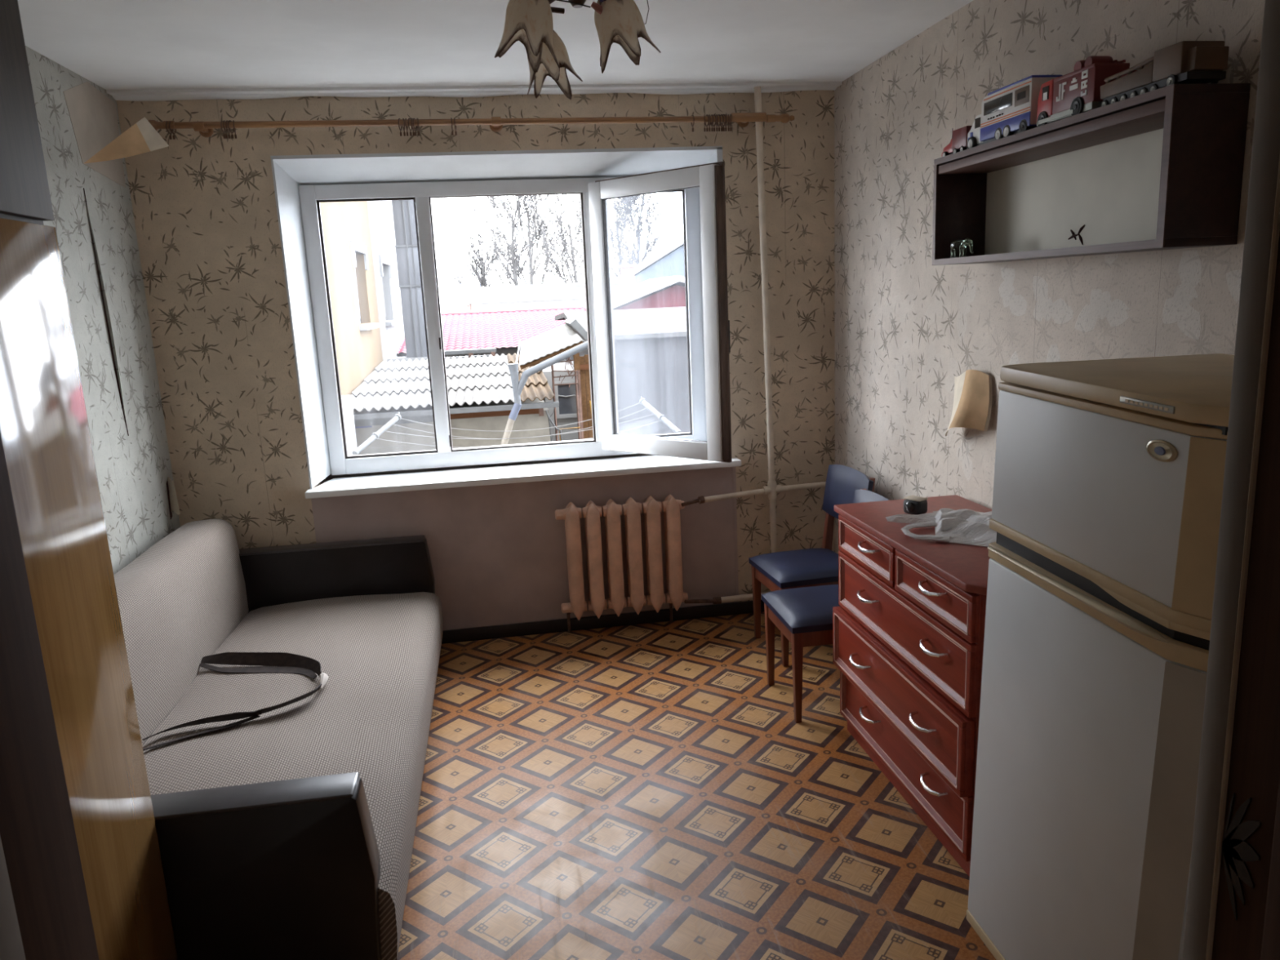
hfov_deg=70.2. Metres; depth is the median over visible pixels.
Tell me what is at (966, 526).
plastic bag
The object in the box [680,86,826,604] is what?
pipe
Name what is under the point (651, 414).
clothesline
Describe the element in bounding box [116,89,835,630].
wall
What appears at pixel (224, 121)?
curtain ring
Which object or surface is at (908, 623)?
dresser
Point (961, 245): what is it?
glass figurine
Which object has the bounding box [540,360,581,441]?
outbuilding
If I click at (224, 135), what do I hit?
curtain ring
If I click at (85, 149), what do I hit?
wall
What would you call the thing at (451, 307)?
warehouse
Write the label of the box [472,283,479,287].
solar panel
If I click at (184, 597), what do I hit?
cushion
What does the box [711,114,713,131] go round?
curtain ring
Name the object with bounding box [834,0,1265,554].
wall
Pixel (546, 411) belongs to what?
cable
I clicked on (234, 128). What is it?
curtain ring
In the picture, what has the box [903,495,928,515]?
trinket box
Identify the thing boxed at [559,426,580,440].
gas pipe
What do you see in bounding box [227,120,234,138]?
curtain ring
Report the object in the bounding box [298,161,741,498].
window
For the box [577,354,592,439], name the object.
gate
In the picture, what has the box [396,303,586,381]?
roof
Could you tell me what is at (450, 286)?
solar panel
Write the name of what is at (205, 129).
curtain rod
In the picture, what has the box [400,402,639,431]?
clothesline
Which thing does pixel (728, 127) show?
curtain ring
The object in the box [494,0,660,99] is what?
ceiling lamp
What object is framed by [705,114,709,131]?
curtain ring
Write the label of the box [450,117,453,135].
curtain ring
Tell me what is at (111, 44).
ceiling
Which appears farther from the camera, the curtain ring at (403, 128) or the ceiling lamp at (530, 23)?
the curtain ring at (403, 128)
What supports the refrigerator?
on the floor
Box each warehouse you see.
[439,280,621,302]
[440,293,613,313]
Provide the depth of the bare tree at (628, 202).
90.54 m
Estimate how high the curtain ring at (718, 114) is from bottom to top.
0.077 m
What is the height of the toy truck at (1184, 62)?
0.098 m
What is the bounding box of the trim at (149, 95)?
[106,81,841,101]
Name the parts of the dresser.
handle, moulding, drawer, handle, handle, handle, moulding, moulding, moulding, drawer, drawer, drawer, handle, moulding, handle, handle, handle, drawer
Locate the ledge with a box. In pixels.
[386,347,496,361]
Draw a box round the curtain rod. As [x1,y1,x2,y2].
[148,112,794,137]
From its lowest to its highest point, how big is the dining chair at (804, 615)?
0.872 m
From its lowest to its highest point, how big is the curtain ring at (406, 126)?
0.077 m
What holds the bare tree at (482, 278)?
on the ground
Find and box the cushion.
[113,518,248,745]
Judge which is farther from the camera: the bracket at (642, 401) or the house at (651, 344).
the house at (651, 344)
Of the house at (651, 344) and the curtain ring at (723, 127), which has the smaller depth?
the curtain ring at (723, 127)
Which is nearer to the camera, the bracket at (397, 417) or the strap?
the strap
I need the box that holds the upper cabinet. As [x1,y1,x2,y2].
[0,0,53,224]
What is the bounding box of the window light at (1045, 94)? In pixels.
[1043,92,1047,100]
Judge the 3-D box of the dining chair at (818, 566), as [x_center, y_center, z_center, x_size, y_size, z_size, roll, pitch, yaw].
[0.824,0.391,4.404,0.481,0.872,0.438,-5,12,-12]
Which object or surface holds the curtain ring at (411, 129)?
hanging from the curtain rod
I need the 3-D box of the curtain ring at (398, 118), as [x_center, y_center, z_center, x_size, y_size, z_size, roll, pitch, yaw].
[-1.092,-1.607,4.152,0.008,0.077,0.055,-3,12,-1]
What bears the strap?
on the sofa
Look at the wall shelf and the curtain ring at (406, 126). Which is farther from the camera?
the curtain ring at (406, 126)
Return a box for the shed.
[351,352,559,454]
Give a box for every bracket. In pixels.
[352,412,401,455]
[639,396,681,433]
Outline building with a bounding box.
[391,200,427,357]
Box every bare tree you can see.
[449,231,502,288]
[458,195,580,286]
[533,194,616,284]
[561,192,671,281]
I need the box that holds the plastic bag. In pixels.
[885,507,996,546]
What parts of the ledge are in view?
rail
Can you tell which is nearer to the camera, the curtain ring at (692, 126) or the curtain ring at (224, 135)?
the curtain ring at (224, 135)
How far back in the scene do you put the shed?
13.88 m
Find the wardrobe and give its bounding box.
[0,217,177,959]
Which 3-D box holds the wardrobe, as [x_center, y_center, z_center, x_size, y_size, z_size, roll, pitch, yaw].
[-1.373,0.564,1.421,0.723,1.925,1.168,-4,12,-8]
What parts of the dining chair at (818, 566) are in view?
leg, leg, seat, leg, backrest, leg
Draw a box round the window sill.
[325,453,655,479]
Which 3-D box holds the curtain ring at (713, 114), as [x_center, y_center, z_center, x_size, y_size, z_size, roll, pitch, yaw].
[0.355,-1.712,4.369,0.008,0.077,0.055,-6,12,-17]
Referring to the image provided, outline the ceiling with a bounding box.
[17,0,973,89]
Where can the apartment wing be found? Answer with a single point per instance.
(359, 237)
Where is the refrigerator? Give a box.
[966,353,1234,959]
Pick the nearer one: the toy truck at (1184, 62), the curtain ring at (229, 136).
the toy truck at (1184, 62)
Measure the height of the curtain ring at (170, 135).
0.077 m
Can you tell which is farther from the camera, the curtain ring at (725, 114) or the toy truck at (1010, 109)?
the curtain ring at (725, 114)
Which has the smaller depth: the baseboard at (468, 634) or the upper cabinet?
the upper cabinet
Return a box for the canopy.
[515,317,587,370]
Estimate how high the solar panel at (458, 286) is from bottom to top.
0.220 m
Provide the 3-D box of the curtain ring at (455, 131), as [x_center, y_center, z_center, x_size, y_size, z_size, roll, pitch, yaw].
[-0.848,-1.625,4.189,0.008,0.077,0.055,-4,12,-5]
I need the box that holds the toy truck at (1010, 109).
[966,75,1062,148]
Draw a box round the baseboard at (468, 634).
[441,600,764,644]
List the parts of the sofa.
arm, arm, arm, arm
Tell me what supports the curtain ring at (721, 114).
hanging from the curtain rod
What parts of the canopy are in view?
edge trim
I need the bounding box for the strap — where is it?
[142,652,328,751]
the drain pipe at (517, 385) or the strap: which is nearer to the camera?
the strap
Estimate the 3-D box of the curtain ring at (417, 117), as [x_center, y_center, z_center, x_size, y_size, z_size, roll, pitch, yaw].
[-1.014,-1.613,4.164,0.008,0.077,0.055,-6,12,-17]
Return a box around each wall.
[25,45,180,573]
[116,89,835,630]
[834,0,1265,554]
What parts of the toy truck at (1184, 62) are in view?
rail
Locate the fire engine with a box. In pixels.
[1035,55,1129,126]
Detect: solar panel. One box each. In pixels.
[448,284,455,288]
[456,284,463,288]
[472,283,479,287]
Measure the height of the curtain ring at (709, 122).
0.077 m
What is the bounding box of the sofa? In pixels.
[113,518,443,959]
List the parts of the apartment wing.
window sill, window sill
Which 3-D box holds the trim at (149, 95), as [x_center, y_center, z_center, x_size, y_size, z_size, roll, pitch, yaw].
[-0.670,-1.807,4.233,3.332,0.033,0.099,-4,12,-8]
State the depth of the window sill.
5.01 m
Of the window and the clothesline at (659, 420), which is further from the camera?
the clothesline at (659, 420)
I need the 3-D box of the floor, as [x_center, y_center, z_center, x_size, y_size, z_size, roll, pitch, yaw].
[-0.110,1.408,2.122,3.632,0.120,5.600,-4,12,-8]
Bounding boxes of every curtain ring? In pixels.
[165,120,173,139]
[168,120,176,139]
[220,120,226,138]
[222,120,227,138]
[225,120,231,138]
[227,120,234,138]
[232,120,236,138]
[398,118,402,136]
[402,118,405,136]
[404,118,408,136]
[407,118,412,136]
[410,117,414,136]
[412,118,417,136]
[416,117,419,135]
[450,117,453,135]
[453,117,457,135]
[690,114,694,131]
[703,114,705,131]
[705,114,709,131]
[708,114,711,131]
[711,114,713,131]
[711,114,716,131]
[715,114,717,131]
[717,114,720,131]
[720,114,724,131]
[720,114,726,131]
[724,114,727,131]
[727,114,729,131]
[729,114,731,131]
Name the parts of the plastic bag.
handle, handle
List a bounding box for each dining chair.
[748,463,875,666]
[761,488,889,723]
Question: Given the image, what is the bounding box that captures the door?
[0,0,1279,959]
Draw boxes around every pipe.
[501,341,587,444]
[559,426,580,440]
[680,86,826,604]
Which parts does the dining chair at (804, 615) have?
leg, leg, seat, backrest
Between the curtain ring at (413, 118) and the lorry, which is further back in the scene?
the curtain ring at (413, 118)
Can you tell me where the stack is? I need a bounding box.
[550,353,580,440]
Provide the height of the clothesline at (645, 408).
0.150 m
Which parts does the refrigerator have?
door trim, handle, fridge door, door trim, door trim, freezer door, door trim, name plate, door edge trim, door edge trim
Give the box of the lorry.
[941,125,972,156]
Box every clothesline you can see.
[375,420,661,447]
[384,413,653,439]
[392,408,646,439]
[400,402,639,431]
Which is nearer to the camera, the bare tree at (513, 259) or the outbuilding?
the outbuilding
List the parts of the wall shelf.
rail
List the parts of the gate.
edge post, rail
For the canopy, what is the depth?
12.95 m
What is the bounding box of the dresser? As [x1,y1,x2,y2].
[832,494,991,876]
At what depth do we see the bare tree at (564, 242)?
76.41 m
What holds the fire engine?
on the wall shelf
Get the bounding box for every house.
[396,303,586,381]
[554,306,689,435]
[583,263,685,310]
[615,240,684,284]
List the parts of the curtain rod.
rod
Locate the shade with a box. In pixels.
[948,369,989,431]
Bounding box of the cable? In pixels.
[545,406,562,441]
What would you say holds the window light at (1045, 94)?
on the fire engine
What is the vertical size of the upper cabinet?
0.674 m
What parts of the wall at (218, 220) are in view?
under window panel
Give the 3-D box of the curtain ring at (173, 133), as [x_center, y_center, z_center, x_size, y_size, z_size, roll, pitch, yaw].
[-2.054,-1.538,4.008,0.008,0.077,0.055,-2,12,4]
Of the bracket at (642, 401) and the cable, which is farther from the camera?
the cable
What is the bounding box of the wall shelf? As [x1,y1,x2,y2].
[932,83,1250,265]
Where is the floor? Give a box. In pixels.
[396,611,995,959]
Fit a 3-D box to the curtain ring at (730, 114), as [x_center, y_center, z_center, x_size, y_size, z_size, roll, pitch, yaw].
[0.435,-1.718,4.381,0.008,0.077,0.055,-2,12,4]
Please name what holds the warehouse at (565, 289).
on the ground
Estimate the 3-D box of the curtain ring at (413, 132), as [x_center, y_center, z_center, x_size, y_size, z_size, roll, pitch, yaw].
[-1.036,-1.611,4.160,0.008,0.077,0.055,-3,12,-2]
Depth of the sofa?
3.07 m
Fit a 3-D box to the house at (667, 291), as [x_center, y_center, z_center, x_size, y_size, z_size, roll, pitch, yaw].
[1.501,-5.833,37.765,7.700,6.200,6.700,-4,12,-8]
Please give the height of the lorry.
0.094 m
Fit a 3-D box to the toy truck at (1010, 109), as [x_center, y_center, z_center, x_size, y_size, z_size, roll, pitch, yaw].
[1.158,-1.137,2.848,0.114,0.158,0.387,-4,12,-8]
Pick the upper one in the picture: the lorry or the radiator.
the lorry
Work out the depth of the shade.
3.33 m
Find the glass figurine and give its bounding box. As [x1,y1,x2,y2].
[950,237,973,257]
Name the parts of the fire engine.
rail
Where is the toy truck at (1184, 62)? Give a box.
[1100,40,1229,106]
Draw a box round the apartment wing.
[320,200,404,455]
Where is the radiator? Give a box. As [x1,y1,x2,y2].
[555,493,688,632]
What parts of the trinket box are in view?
lid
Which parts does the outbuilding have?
pane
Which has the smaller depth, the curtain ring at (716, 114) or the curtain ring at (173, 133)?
the curtain ring at (173, 133)
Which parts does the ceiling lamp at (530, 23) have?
lamp shade, lamp shade, stub arm, stem, lamp shade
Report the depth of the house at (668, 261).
45.41 m
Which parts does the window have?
sill, sill, sash frame, sash handle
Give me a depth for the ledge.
19.70 m
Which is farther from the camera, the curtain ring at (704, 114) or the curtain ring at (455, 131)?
the curtain ring at (704, 114)

